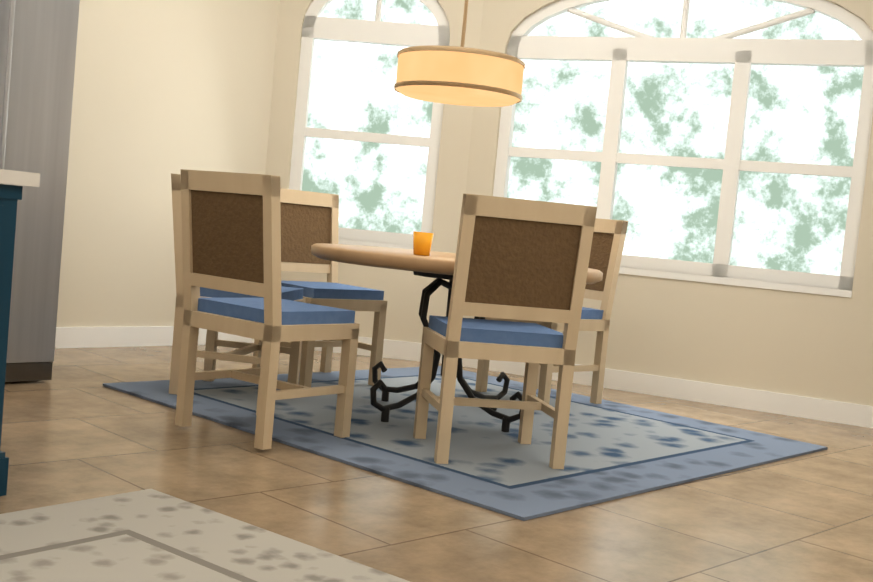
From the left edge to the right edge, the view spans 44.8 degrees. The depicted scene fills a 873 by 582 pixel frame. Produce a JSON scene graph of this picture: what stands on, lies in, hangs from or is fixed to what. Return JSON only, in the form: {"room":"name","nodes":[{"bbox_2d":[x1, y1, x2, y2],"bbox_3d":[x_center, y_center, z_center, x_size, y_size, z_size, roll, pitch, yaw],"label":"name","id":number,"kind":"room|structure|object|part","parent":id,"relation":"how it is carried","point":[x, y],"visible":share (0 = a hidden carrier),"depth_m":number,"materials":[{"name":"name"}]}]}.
{"room":"kitchen","nodes":[
{"label":"kitchen","id":0,"kind":"room"},
{"bbox_2d":[56,0,279,326],"bbox_3d":[-1.778,-1.299,6.300,0.120,3.270,1.930,8,5,42],"label":"wall","id":1,"kind":"structure","parent":0,"point":[163,90],"depth_m":6.34,"materials":[{"name":"beige paint"}]},
{"bbox_2d":[265,0,483,342],"bbox_3d":[-0.420,-1.213,6.976,1.336,3.270,0.120,6,3,5],"label":"wall","id":2,"kind":"structure","parent":0,"point":[402,289],"depth_m":6.95,"materials":[{"name":"beige paint"}]},
{"bbox_2d":[289,0,449,248],"bbox_3d":[-0.443,-1.179,6.960,0.980,1.780,0.100,6,3,5],"label":"window","id":3,"kind":"structure","parent":2,"relation":"in","point":[376,31],"depth_m":6.95,"materials":[{"name":"white wood"}]},
{"bbox_2d":[0,345,872,581],"bbox_3d":[-0.665,0.702,2.642,7.600,0.060,10.200,8,5,42],"label":"floor","id":4,"kind":"structure","parent":0,"point":[74,429],"depth_m":3.50,"materials":[{"name":"tile"}]},
{"bbox_2d":[0,169,39,495],"bbox_3d":[-2.283,0.082,2.110,0.705,0.935,2.815,8,4,36],"label":"kitchen island","id":5,"kind":"object","parent":4,"relation":"on","point":[10,196],"depth_m":3.01,"materials":[{"name":"blue wood"}]},
{"bbox_3d":[-2.248,-0.290,2.087,0.705,0.185,2.815,8,4,36],"label":"kitchen island top","id":6,"kind":"part","parent":5,"relation":"part of","materials":[{"name":"beige stone"}]},
{"bbox_2d":[0,0,79,381],"bbox_3d":[-2.035,-0.758,4.921,0.729,2.288,0.385,8,5,42],"label":"refrigerator","id":7,"kind":"object","parent":4,"relation":"on","point":[38,41],"visible":0.81,"depth_m":4.78,"materials":[{"name":"metal"}]},
{"bbox_2d":[0,489,409,581],"bbox_3d":[-0.956,0.732,1.091,2.500,0.011,3.500,8,4,37],"label":"rug","id":8,"kind":"object","parent":4,"relation":"on","point":[149,535],"visible":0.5,"depth_m":2.69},
{"bbox_2d":[103,366,827,520],"bbox_3d":[0.156,0.597,5.029,2.500,0.011,2.400,8,5,42],"label":"dining rug","id":9,"kind":"object","parent":4,"relation":"on","point":[615,450],"visible":0.71,"depth_m":4.50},
{"bbox_2d":[169,173,305,394],"bbox_3d":[-0.951,-0.020,5.053,0.551,1.005,0.500,6,3,7],"label":"chair","id":10,"kind":"object","parent":9,"relation":"on","point":[210,354],"visible":0.4,"depth_m":4.84,"materials":[{"name":"brown wood"}]},
{"bbox_2d":[175,169,359,449],"bbox_3d":[-0.669,0.060,4.176,0.500,1.005,0.551,8,4,37],"label":"chair","id":11,"kind":"object","parent":9,"relation":"on","point":[231,231],"visible":1,"depth_m":4.01,"materials":[{"name":"brown wood"}]},
{"bbox_2d":[252,188,386,386],"bbox_3d":[-0.627,-0.028,5.683,0.500,1.005,0.551,2,5,-43],"label":"chair","id":12,"kind":"object","parent":9,"relation":"on","point":[308,219],"visible":0.62,"depth_m":5.76,"materials":[{"name":"brown wood"}]},
{"bbox_2d":[311,243,602,431],"bbox_3d":[0.060,0.212,4.936,1.350,0.747,1.350,8,5,42],"label":"dining table","id":13,"kind":"object","parent":9,"relation":"on","point":[439,266],"visible":0.5,"depth_m":4.68,"materials":[{"name":"brown wood"}]},
{"bbox_2d":[413,231,433,255],"bbox_3d":[-0.061,-0.205,4.584,0.088,0.099,0.090,8,5,42],"label":"glass","id":14,"kind":"object","parent":13,"relation":"on","point":[422,242],"visible":0.98,"depth_m":4.55,"materials":[{"name":"orange glass"}]},
{"bbox_2d":[413,194,596,468],"bbox_3d":[0.248,0.146,4.161,0.500,1.005,0.551,5,4,-12],"label":"chair","id":15,"kind":"object","parent":9,"relation":"on","point":[520,259],"visible":1,"depth_m":3.94,"materials":[{"name":"brown wood"}]},
{"bbox_2d":[475,218,627,403],"bbox_3d":[0.629,0.083,5.793,0.551,1.005,0.500,2,5,-43],"label":"chair","id":16,"kind":"object","parent":9,"relation":"on","point":[608,241],"visible":0.44,"depth_m":5.75,"materials":[{"name":"brown wood"}]},
{"bbox_2d":[463,0,872,405],"bbox_3d":[1.431,-1.004,6.391,2.577,3.270,0.120,7,4,24],"label":"wall","id":17,"kind":"structure","parent":0,"point":[819,346],"depth_m":6.21,"materials":[{"name":"beige paint"}]},
{"bbox_2d":[55,326,872,427],"bbox_3d":[1.278,0.676,4.573,7.119,0.120,3.529,8,5,42],"label":"baseboard","id":18,"kind":"structure","parent":17,"relation":"attached to","point":[698,391],"depth_m":6.30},
{"bbox_2d":[493,0,872,297],"bbox_3d":[1.422,-0.974,6.374,2.220,1.790,0.100,7,4,24],"label":"bay window","id":19,"kind":"structure","parent":17,"relation":"in","point":[742,55],"depth_m":6.25,"materials":[{"name":"white wood"}]},
{"bbox_3d":[-0.355,-2.608,2.442,7.600,0.060,10.200,8,5,42],"label":"ceiling","id":20,"kind":"structure","parent":0,"visible":0},
{"bbox_2d":[394,0,524,106],"bbox_3d":[0.181,-1.787,4.982,0.612,1.773,0.612,8,5,42],"label":"drum pendant light","id":21,"kind":"object","parent":20,"relation":"hanging from","point":[462,75],"visible":1,"depth_m":4.79,"materials":[{"name":"beige fabric"}]},
{"label":"outside","id":22,"kind":"structure","parent":0,"visible":0},
{"bbox_2d":[302,0,863,275],"bbox_3d":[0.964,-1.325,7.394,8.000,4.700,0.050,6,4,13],"label":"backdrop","id":23,"kind":"structure","parent":22,"point":[800,115],"depth_m":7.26,"materials":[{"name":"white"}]}
]}

